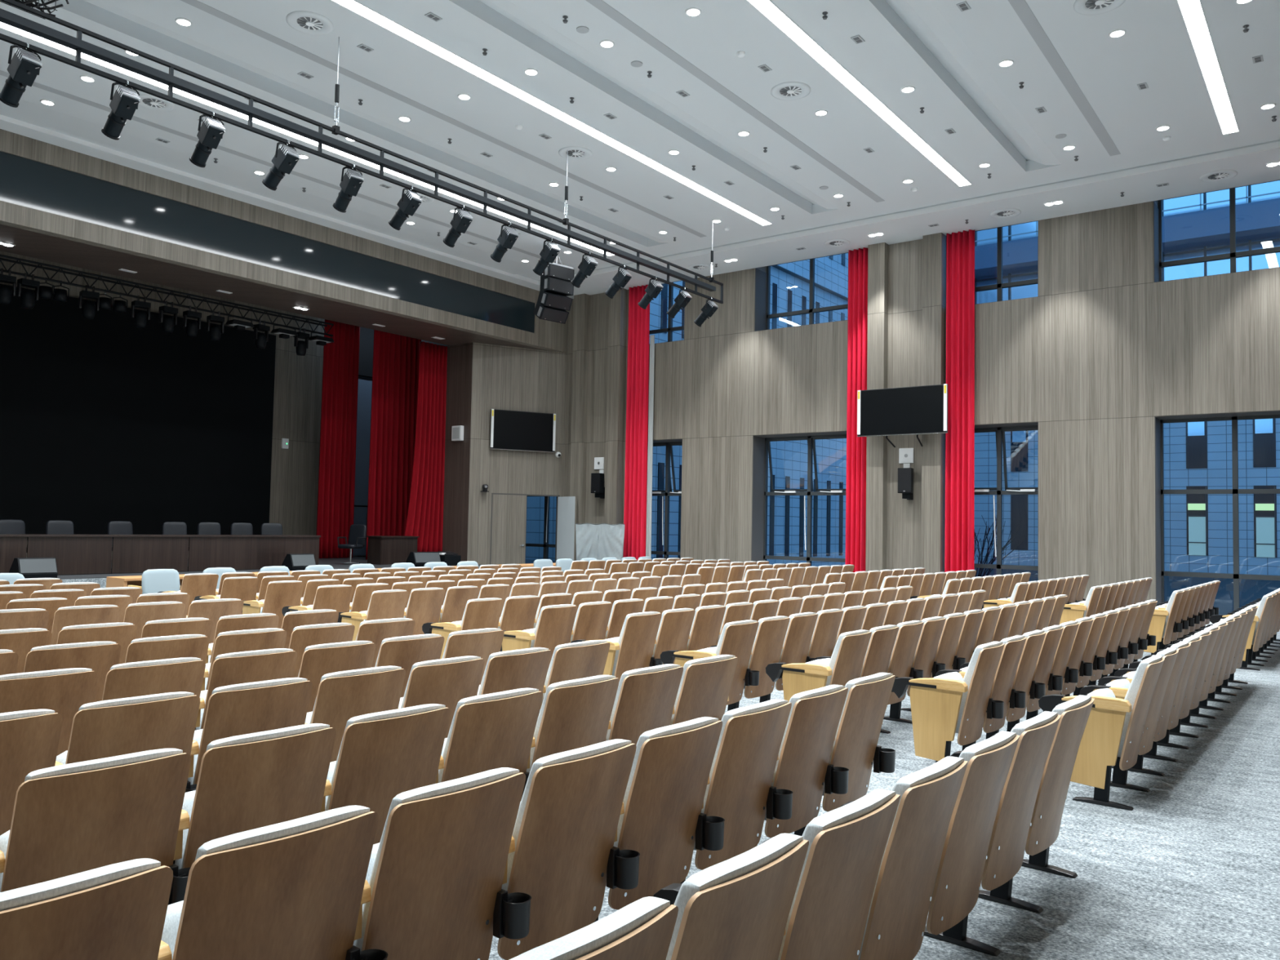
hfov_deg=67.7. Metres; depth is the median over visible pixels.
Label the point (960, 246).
curtain
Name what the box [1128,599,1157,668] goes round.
chair
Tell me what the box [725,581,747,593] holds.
chair
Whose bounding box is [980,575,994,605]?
chair
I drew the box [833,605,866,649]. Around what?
chair
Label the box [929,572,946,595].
chair
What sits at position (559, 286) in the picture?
grille
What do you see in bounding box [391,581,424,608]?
chair
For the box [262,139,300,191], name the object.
spotlight
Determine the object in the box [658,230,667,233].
recessed light
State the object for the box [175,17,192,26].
recessed light
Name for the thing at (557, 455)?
dome camera
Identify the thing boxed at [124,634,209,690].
chair
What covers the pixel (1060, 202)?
recessed light
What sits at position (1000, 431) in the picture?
window
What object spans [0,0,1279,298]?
ceiling
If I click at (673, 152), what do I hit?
recessed light
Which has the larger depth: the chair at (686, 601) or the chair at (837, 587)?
the chair at (837, 587)
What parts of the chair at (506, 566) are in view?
backrest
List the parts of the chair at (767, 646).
leg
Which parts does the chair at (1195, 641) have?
leg, panel, backrest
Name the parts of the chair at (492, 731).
seat, arm panel, armrest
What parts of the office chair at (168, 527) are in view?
backrest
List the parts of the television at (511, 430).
trim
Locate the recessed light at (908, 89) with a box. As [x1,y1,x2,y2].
[901,85,915,93]
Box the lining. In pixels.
[645,334,654,557]
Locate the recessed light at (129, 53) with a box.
[124,49,138,56]
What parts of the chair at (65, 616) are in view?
backrest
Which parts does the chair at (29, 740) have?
backrest, armrest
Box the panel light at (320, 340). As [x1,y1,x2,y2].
[308,332,333,346]
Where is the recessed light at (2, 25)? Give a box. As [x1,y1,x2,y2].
[0,22,613,256]
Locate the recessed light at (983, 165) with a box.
[978,162,990,167]
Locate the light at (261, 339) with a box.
[252,319,270,348]
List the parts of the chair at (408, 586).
backrest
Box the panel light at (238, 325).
[225,315,254,330]
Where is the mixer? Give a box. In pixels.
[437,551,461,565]
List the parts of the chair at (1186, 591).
panel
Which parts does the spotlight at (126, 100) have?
knob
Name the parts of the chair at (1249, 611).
leg, panel, backrest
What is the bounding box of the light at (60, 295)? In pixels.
[52,282,69,302]
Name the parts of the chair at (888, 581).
panel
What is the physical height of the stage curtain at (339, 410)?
7.040 m
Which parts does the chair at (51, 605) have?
backrest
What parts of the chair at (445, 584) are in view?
backrest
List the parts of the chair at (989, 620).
backrest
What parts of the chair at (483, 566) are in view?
backrest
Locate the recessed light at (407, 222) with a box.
[405,221,415,224]
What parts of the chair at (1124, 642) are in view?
leg, panel, backrest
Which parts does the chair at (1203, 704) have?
leg, panel, backrest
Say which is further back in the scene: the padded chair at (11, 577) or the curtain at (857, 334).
the curtain at (857, 334)
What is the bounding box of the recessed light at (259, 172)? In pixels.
[253,170,265,174]
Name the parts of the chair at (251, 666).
seat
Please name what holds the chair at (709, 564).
on the floor at (1192, 872)
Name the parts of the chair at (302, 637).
backrest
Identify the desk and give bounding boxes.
[106,565,457,590]
[366,535,419,564]
[499,563,555,568]
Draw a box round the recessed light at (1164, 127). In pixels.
[1155,124,1169,130]
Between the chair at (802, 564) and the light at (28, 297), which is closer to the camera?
the light at (28, 297)
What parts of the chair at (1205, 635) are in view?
leg, panel, backrest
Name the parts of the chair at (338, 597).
armrest, backrest, panel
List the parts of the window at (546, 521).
crank rod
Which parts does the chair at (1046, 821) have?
leg, panel, backrest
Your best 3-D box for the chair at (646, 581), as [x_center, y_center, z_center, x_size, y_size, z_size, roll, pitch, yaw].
[0.019,1.937,14.737,0.550,0.918,0.575,-1,-3,38]
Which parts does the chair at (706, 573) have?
backrest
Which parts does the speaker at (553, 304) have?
fly frame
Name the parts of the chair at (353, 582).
backrest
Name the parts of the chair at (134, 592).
backrest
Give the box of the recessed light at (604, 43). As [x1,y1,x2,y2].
[599,40,614,48]
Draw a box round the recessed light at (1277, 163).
[1266,161,1279,167]
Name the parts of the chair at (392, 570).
backrest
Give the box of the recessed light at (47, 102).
[40,99,55,105]
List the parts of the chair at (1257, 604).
panel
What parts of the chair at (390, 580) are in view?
backrest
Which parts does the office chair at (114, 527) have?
backrest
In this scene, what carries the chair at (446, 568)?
on the floor at (1192, 872)
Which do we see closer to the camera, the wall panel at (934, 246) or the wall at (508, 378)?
the wall panel at (934, 246)
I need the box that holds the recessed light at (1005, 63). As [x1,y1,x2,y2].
[998,59,1013,66]
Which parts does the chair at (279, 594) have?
panel, armrest, backrest, panel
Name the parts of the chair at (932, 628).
backrest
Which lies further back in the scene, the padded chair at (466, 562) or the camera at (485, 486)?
the camera at (485, 486)
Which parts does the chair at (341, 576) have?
backrest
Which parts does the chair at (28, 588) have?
backrest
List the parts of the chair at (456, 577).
backrest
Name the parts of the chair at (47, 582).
backrest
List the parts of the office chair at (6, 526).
backrest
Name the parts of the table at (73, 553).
panel, panel, panel, panel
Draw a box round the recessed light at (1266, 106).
[1259,102,1275,109]
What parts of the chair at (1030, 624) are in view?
backrest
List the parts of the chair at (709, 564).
panel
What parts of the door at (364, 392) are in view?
frame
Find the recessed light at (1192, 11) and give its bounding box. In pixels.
[1177,0,1239,134]
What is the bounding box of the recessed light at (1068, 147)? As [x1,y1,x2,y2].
[1062,145,1075,150]
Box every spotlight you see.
[0,42,42,107]
[101,79,140,140]
[189,111,225,167]
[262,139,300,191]
[333,164,364,213]
[388,185,422,230]
[442,204,472,247]
[489,222,519,262]
[533,237,559,275]
[570,251,598,288]
[604,264,631,298]
[638,275,662,309]
[666,286,692,318]
[693,296,718,326]
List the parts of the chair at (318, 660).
backrest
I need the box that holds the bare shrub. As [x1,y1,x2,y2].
[973,515,1026,577]
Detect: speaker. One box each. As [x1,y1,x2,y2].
[451,425,463,440]
[533,244,574,324]
[576,26,588,33]
[591,472,604,498]
[631,60,642,66]
[819,186,828,189]
[897,467,913,499]
[1055,133,1066,138]
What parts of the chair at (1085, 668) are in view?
backrest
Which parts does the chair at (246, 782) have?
seat, arm panel, armrest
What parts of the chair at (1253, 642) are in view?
armrest, leg, panel, leg, backrest, panel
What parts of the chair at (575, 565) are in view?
backrest, panel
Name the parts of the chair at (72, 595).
backrest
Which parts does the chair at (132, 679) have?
panel, backrest, arm panel, armrest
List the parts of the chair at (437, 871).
seat, arm panel, armrest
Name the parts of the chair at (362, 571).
backrest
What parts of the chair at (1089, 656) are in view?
leg, backrest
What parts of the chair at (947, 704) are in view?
panel, armrest, leg, seat, armrest, leg, backrest, panel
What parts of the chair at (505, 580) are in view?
backrest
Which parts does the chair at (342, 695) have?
seat, backrest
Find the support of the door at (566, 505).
attached to the door at (508, 511)
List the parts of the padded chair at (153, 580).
armrest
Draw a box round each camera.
[481,484,488,492]
[555,452,560,457]
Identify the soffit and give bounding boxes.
[0,224,544,350]
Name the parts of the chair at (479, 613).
panel, armrest, backrest, panel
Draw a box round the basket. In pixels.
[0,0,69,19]
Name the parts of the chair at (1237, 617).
leg, panel, backrest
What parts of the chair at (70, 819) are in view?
seat, backrest, arm panel, armrest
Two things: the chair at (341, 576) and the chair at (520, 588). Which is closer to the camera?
the chair at (520, 588)
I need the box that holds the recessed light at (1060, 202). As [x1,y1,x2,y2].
[1043,200,1064,206]
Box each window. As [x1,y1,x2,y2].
[525,495,555,559]
[649,280,684,342]
[651,441,682,559]
[763,434,846,566]
[766,252,848,329]
[973,425,1038,574]
[974,220,1037,301]
[1158,179,1279,281]
[1160,414,1279,615]
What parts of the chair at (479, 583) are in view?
backrest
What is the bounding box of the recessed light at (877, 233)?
[867,232,884,237]
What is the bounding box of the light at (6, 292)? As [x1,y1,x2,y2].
[0,267,16,305]
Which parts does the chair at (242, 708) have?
seat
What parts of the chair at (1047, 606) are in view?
backrest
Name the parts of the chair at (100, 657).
backrest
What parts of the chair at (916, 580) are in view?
backrest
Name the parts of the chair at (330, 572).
backrest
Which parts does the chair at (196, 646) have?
panel, backrest, arm panel, armrest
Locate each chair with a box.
[0,519,27,552]
[0,573,24,584]
[0,579,9,585]
[0,583,45,598]
[0,591,26,609]
[0,608,48,630]
[0,628,52,673]
[0,648,18,675]
[0,667,97,755]
[0,709,62,835]
[0,748,191,905]
[0,791,4,872]
[0,857,173,959]
[5,597,70,631]
[13,577,62,590]
[23,641,120,702]
[30,589,86,606]
[45,520,74,533]
[49,582,100,595]
[50,604,120,644]
[55,691,199,792]
[56,622,137,664]
[74,595,133,622]
[90,586,142,604]
[102,657,205,730]
[106,520,133,569]
[123,601,185,639]
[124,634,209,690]
[127,568,180,594]
[136,592,190,617]
[141,617,212,663]
[158,573,218,615]
[160,804,387,959]
[161,521,189,568]
[174,723,336,869]
[186,598,243,644]
[187,677,312,785]
[194,576,259,614]
[195,648,297,729]
[197,522,221,534]
[202,567,235,589]
[204,627,286,689]
[208,613,279,662]
[216,572,254,595]
[230,522,253,534]
[241,580,303,628]
[256,570,288,593]
[256,575,295,600]
[259,565,289,575]
[260,523,282,534]
[281,584,353,616]
[281,608,338,648]
[288,622,355,677]
[290,569,320,580]
[297,573,329,597]
[297,640,376,712]
[300,578,340,605]
[305,564,333,573]
[305,666,405,762]
[322,568,350,578]
[324,703,450,844]
[331,573,361,584]
[337,524,367,563]
[337,589,408,640]
[342,577,374,602]
[348,564,374,573]
[349,582,390,612]
[352,568,378,577]
[353,767,531,959]
[355,617,414,667]
[363,572,391,583]
[374,634,444,697]
[376,576,406,590]
[380,567,405,576]
[391,562,415,571]
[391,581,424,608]
[393,571,420,582]
[398,655,484,737]
[404,587,444,635]
[407,566,431,575]
[408,575,436,587]
[421,569,447,580]
[422,597,503,658]
[423,561,447,570]
[425,580,456,605]
[432,565,455,574]
[437,573,465,586]
[438,586,479,622]
[438,688,542,799]
[441,627,504,684]
[448,568,472,579]
[456,565,478,573]
[457,560,478,566]
[457,578,486,599]
[466,573,492,585]
[473,568,496,577]
[476,647,551,713]
[477,584,511,615]
[479,564,500,573]
[486,577,514,596]
[492,572,516,583]
[497,567,519,577]
[497,595,539,652]
[497,738,639,959]
[501,564,520,571]
[502,604,577,666]
[509,582,540,596]
[509,896,678,959]
[514,576,540,583]
[517,571,540,577]
[519,567,541,572]
[526,675,619,772]
[533,559,553,571]
[533,593,573,628]
[537,575,565,594]
[537,581,568,608]
[539,566,561,577]
[539,570,563,582]
[539,640,609,711]
[555,558,572,573]
[562,560,588,575]
[563,569,584,579]
[564,573,588,588]
[565,579,593,601]
[570,601,613,642]
[570,611,662,679]
[571,591,603,609]
[580,557,596,563]
[584,568,604,576]
[587,560,605,568]
[587,573,610,582]
[591,578,617,594]
[601,557,617,561]
[601,589,631,605]
[604,559,622,573]
[605,598,644,639]
[605,663,683,745]
[605,716,724,910]
[608,562,627,575]
[609,572,631,580]
[616,577,640,591]
[621,556,635,560]
[622,559,637,564]
[626,561,644,573]
[630,586,658,600]
[631,571,651,578]
[637,558,652,563]
[638,556,651,559]
[638,576,662,589]
[642,595,674,613]
[643,561,660,572]
[650,564,670,577]
[652,558,666,562]
[652,608,695,664]
[653,833,808,959]
[657,585,683,597]
[660,560,675,565]
[660,574,682,586]
[660,619,759,711]
[666,557,680,561]
[667,564,685,576]
[670,654,737,724]
[671,594,701,609]
[675,560,690,564]
[680,557,693,561]
[680,573,701,586]
[681,583,706,595]
[684,563,701,574]
[685,604,725,650]
[689,560,704,564]
[693,698,793,870]
[696,566,714,585]
[699,591,726,606]
[701,562,715,567]
[703,559,717,564]
[704,582,727,593]
[711,565,730,582]
[715,562,730,566]
[717,559,730,562]
[717,602,753,643]
[724,590,750,606]
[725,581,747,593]
[726,565,745,583]
[729,561,743,567]
[742,564,759,581]
[742,568,762,582]
[743,561,756,566]
[743,615,790,702]
[746,579,766,591]
[747,588,772,604]
[750,599,779,622]
[756,560,769,565]
[759,564,773,569]
[760,568,777,581]
[760,788,900,959]
[764,578,784,589]
[764,684,848,837]
[765,629,871,702]
[769,586,792,600]
[773,563,786,568]
[775,567,791,586]
[775,596,803,617]
[775,612,817,690]
[786,563,798,568]
[787,566,805,587]
[790,585,811,598]
[798,562,810,567]
[799,595,824,613]
[801,566,818,585]
[807,608,843,657]
[808,583,829,595]
[814,565,831,584]
[821,592,844,610]
[822,573,841,584]
[822,672,895,812]
[826,582,845,594]
[829,564,843,573]
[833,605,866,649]
[839,572,854,593]
[840,755,968,959]
[841,564,854,573]
[841,591,863,609]
[850,571,868,591]
[859,624,898,733]
[860,589,881,606]
[861,603,888,630]
[863,570,880,590]
[875,569,893,589]
[878,587,897,603]
[880,575,898,589]
[882,600,907,626]
[883,620,924,723]
[891,568,903,576]
[892,641,1004,762]
[894,586,913,600]
[896,574,911,587]
[901,616,946,711]
[902,568,915,575]
[902,597,925,622]
[904,731,1019,956]
[909,573,924,596]
[910,578,960,599]
[914,567,924,573]
[918,573,935,596]
[920,595,942,620]
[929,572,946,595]
[930,613,965,678]
[937,593,958,617]
[941,571,956,594]
[950,711,1061,913]
[951,609,984,669]
[953,591,973,613]
[955,570,966,578]
[957,577,973,593]
[960,635,1026,739]
[964,569,976,577]
[968,590,986,610]
[969,576,983,609]
[973,606,1000,650]
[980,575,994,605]
[982,582,1028,608]
[988,574,1004,599]
[991,603,1016,641]
[991,694,1094,878]
[998,573,1013,598]
[1005,581,1039,601]
[1005,630,1046,732]
[1007,573,1022,596]
[1007,600,1031,637]
[1020,572,1031,582]
[1021,598,1044,635]
[1026,625,1063,719]
[1034,579,1048,599]
[1035,596,1056,630]
[1037,620,1079,715]
[1038,654,1164,810]
[1044,578,1057,597]
[1048,594,1067,626]
[1053,577,1066,596]
[1058,586,1102,625]
[1060,617,1093,696]
[1062,576,1074,604]
[1067,575,1082,602]
[1073,613,1106,695]
[1075,574,1089,600]
[1075,584,1111,614]
[1083,582,1119,612]
[1086,609,1118,695]
[1097,604,1139,681]
[1097,647,1178,776]
[1098,607,1129,685]
[1108,601,1148,676]
[1111,582,1126,610]
[1114,640,1191,761]
[1119,580,1133,608]
[1126,579,1140,605]
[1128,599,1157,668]
[1128,635,1201,749]
[1133,578,1146,604]
[1140,577,1152,602]
[1141,590,1183,659]
[1142,630,1211,737]
[1153,625,1219,728]
[1155,588,1190,646]
[1156,586,1195,644]
[1163,585,1201,639]
[1164,621,1227,719]
[1173,617,1235,710]
[1182,613,1241,702]
[1184,583,1206,636]
[1190,582,1211,635]
[1191,610,1247,696]
[1195,581,1216,631]
[1198,607,1253,689]
[1200,580,1220,628]
[1204,604,1257,684]
[1209,594,1273,670]
[1231,592,1276,662]
[1236,591,1279,657]
[1241,589,1279,653]
[1244,587,1279,650]
[1248,601,1279,647]
[1253,600,1279,644]
[1256,598,1279,640]
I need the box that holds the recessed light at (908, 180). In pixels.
[902,178,913,183]
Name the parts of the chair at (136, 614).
backrest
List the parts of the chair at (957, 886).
leg, backrest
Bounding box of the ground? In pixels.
[524,559,1279,614]
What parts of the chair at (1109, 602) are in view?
panel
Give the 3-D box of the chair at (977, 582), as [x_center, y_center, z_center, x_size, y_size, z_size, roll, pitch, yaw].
[5.397,2.075,15.844,0.550,0.950,0.575,-1,-3,38]
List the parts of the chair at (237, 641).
seat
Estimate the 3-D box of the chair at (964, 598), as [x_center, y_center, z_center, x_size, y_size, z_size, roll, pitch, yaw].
[4.016,1.904,12.401,0.550,0.918,0.575,-1,-3,38]
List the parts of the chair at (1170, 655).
seat, armrest, leg, panel, backrest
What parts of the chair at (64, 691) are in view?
backrest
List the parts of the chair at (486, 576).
backrest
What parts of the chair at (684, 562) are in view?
panel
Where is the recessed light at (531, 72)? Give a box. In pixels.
[524,68,537,75]
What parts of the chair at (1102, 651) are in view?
leg, backrest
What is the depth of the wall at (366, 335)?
30.63 m
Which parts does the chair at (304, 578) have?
backrest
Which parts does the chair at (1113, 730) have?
armrest, panel, seat, leg, armrest, leg, backrest, panel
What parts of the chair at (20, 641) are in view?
backrest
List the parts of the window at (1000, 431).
sash, crank rod, sash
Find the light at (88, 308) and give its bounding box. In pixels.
[78,284,99,319]
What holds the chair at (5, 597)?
on the floor at (1192, 872)
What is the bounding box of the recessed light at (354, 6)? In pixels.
[332,0,772,225]
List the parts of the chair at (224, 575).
backrest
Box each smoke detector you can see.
[515,124,522,129]
[736,50,745,57]
[911,187,917,191]
[1162,136,1170,141]
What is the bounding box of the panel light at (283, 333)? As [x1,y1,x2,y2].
[270,324,297,338]
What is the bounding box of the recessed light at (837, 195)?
[833,193,843,197]
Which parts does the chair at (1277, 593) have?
leg, panel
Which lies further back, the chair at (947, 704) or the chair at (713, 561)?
the chair at (713, 561)
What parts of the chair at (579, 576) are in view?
backrest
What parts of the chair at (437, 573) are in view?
backrest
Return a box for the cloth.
[575,523,624,560]
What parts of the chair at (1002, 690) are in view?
leg, panel, backrest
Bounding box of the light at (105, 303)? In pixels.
[98,288,111,310]
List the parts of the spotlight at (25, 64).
knob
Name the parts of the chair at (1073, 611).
panel, armrest, backrest, panel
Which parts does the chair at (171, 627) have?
panel, backrest, armrest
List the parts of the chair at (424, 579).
backrest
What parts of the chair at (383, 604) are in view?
panel, armrest, backrest, panel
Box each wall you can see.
[0,250,372,558]
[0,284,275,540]
[358,326,373,377]
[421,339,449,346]
[442,342,472,561]
[466,342,566,564]
[563,200,1279,631]
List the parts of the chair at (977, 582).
panel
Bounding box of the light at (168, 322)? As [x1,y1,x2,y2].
[158,300,177,333]
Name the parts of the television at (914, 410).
bracket arm, trim, bracket arm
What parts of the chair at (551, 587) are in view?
backrest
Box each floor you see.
[57,556,481,579]
[488,631,1279,959]
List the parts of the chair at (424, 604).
backrest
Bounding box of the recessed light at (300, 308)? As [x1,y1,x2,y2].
[292,306,308,310]
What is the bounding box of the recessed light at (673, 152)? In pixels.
[668,149,679,155]
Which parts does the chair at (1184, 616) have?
panel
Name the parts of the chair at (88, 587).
backrest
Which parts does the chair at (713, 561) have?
panel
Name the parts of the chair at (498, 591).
backrest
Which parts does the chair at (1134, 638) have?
leg, panel, backrest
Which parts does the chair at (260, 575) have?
backrest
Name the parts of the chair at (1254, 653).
leg, panel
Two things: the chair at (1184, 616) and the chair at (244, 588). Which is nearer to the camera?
the chair at (244, 588)
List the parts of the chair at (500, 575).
backrest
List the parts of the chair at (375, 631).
backrest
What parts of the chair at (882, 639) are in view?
backrest, panel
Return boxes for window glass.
[524,253,848,566]
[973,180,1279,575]
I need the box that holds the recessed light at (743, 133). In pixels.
[737,130,749,136]
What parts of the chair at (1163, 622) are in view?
panel, leg, armrest, leg, backrest, panel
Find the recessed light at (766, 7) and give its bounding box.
[746,0,971,186]
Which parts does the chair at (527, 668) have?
backrest, panel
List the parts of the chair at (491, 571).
backrest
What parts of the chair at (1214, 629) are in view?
leg, panel, backrest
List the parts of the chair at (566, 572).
backrest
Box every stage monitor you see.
[8,557,57,578]
[281,553,315,570]
[405,551,440,566]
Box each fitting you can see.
[155,137,169,143]
[297,71,313,79]
[356,43,373,52]
[379,183,391,188]
[424,12,442,22]
[480,151,493,157]
[538,133,551,139]
[604,112,617,119]
[608,208,618,212]
[663,195,674,199]
[675,89,689,97]
[724,181,734,185]
[757,64,772,72]
[790,164,800,169]
[850,35,865,44]
[863,147,874,153]
[928,223,938,226]
[944,128,955,134]
[955,1,971,11]
[1035,106,1046,113]
[1137,82,1148,89]
[1155,182,1168,186]
[1252,54,1263,63]
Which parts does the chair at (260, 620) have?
seat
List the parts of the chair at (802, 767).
leg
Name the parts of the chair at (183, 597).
backrest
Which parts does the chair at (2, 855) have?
armrest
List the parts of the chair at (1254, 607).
leg, panel, backrest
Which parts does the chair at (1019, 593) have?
panel, armrest, backrest, panel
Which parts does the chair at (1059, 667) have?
panel, backrest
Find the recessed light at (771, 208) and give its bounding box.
[769,207,779,210]
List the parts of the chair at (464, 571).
backrest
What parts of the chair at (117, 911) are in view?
backrest, armrest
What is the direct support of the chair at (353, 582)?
on the floor at (1192, 872)
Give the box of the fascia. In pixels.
[0,128,567,352]
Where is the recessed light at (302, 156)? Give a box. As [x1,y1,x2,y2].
[298,154,309,159]
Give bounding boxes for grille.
[452,426,459,439]
[541,307,568,323]
[546,293,571,310]
[549,278,573,294]
[550,264,573,280]
[591,473,599,492]
[897,468,911,492]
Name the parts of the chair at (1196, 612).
panel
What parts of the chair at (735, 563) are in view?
panel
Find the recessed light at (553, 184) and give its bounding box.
[548,182,559,186]
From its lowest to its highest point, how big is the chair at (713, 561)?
0.950 m
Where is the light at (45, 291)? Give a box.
[38,277,54,299]
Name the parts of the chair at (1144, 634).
backrest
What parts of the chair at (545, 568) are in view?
panel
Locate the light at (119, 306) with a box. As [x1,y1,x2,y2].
[111,292,128,312]
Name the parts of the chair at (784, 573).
backrest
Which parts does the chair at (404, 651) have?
backrest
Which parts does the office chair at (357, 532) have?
armrest, seat, backrest, armrest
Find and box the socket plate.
[903,463,910,467]
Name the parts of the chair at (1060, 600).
backrest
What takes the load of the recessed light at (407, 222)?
in the ceiling
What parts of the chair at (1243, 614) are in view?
leg, panel, backrest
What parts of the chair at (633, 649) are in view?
armrest, panel, seat, backrest, panel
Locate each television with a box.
[489,408,555,453]
[857,383,948,447]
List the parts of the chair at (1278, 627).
panel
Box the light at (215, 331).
[206,310,224,341]
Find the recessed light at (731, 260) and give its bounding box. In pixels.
[723,257,738,262]
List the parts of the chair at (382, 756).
seat, arm panel, armrest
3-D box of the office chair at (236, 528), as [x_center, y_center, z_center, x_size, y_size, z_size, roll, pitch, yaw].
[-9.004,1.475,21.753,0.636,0.997,0.618,3,-4,-41]
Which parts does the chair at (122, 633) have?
backrest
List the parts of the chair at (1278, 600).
panel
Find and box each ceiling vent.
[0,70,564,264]
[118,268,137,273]
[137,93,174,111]
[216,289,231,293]
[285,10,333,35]
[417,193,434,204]
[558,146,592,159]
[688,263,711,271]
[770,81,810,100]
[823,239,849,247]
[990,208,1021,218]
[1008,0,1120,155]
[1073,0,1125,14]
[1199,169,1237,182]
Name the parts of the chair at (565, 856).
backrest, armrest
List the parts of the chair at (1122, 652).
backrest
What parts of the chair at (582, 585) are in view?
backrest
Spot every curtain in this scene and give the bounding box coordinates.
[315,319,359,558]
[365,329,421,559]
[404,341,447,551]
[622,284,649,559]
[845,247,867,573]
[944,229,974,572]
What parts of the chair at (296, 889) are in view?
seat, arm panel, armrest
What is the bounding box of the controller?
[281,438,288,448]
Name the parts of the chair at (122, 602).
backrest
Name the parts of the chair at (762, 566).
backrest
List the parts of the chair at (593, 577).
backrest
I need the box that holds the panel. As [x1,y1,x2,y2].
[0,151,534,333]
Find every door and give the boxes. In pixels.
[352,375,372,555]
[489,493,559,564]
[556,496,577,560]
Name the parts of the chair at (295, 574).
backrest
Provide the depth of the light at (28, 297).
19.85 m
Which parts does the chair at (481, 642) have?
backrest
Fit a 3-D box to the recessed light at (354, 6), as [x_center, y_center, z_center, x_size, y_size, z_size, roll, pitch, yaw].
[-2.099,-5.972,14.369,0.226,0.014,16.220,-1,-3,37]
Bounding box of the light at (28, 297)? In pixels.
[17,272,39,309]
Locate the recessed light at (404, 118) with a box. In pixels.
[398,115,411,121]
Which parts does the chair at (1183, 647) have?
seat, leg, panel, backrest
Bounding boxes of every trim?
[62,565,479,588]
[569,293,589,560]
[584,293,608,524]
[604,287,627,524]
[653,200,1279,604]
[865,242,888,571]
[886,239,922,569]
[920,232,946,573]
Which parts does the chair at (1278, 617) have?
panel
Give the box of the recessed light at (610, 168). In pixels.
[605,166,616,171]
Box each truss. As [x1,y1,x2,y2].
[0,0,723,303]
[0,253,333,336]
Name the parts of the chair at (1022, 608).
backrest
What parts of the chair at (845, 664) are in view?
panel, armrest, seat, backrest, panel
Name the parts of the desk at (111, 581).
panel, panel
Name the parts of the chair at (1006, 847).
leg, panel, backrest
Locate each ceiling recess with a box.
[180,0,706,237]
[585,0,884,202]
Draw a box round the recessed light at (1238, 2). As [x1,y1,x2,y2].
[1235,0,1252,4]
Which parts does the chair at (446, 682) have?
seat, backrest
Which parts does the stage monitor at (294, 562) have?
panel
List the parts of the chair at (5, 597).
backrest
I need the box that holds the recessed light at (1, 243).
[0,241,15,247]
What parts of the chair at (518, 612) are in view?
backrest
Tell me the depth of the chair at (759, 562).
21.11 m
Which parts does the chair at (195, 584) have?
armrest, panel, backrest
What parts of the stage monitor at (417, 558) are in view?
panel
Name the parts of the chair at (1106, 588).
panel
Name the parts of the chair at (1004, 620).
backrest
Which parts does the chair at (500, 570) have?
backrest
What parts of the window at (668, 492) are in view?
sash, crank rod, sash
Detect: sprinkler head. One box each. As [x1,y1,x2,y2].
[358,98,362,105]
[482,48,487,55]
[562,15,568,23]
[569,97,573,103]
[647,71,652,77]
[822,11,827,19]
[920,106,924,113]
[1018,81,1023,88]
[1242,24,1248,32]
[1271,115,1276,121]
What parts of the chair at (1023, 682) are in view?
leg, backrest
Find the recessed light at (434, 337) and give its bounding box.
[431,336,444,339]
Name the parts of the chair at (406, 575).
backrest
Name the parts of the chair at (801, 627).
backrest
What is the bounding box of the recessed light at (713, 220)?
[711,219,721,222]
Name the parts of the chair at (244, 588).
armrest, panel, backrest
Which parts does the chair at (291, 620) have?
backrest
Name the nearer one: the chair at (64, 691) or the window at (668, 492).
the chair at (64, 691)
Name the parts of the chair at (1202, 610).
panel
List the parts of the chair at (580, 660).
panel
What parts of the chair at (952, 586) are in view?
armrest, backrest, panel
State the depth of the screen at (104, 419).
24.61 m
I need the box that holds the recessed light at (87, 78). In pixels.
[80,75,95,82]
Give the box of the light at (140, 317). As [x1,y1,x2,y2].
[130,295,151,328]
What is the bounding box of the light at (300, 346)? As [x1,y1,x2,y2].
[293,327,310,355]
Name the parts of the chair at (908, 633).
leg, backrest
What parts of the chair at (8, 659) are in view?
backrest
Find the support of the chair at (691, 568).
on the floor at (1192, 872)
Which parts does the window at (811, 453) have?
sash, crank rod, sash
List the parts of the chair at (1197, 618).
panel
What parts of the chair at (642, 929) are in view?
panel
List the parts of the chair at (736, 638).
panel, armrest, seat, leg, backrest, panel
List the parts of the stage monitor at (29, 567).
panel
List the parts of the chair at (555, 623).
panel, armrest, seat, backrest, panel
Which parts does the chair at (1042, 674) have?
leg, backrest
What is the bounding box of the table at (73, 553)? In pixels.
[0,533,320,574]
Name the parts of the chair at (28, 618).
backrest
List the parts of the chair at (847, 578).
backrest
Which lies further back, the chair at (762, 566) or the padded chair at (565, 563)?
the padded chair at (565, 563)
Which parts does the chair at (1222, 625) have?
leg, panel, backrest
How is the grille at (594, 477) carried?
attached to the wall speaker at (597, 487)
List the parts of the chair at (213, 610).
backrest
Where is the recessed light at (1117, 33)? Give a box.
[1108,28,1125,37]
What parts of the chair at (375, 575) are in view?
backrest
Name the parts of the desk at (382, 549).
panel, panel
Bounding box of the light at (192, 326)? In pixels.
[182,305,201,337]
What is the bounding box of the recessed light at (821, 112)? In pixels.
[814,109,827,115]
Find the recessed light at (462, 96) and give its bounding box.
[457,93,471,100]
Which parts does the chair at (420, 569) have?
backrest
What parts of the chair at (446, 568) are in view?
backrest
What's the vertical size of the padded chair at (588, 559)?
0.911 m
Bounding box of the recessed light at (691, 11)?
[684,7,701,16]
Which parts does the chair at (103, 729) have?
seat, panel, backrest, arm panel, armrest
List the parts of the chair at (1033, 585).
panel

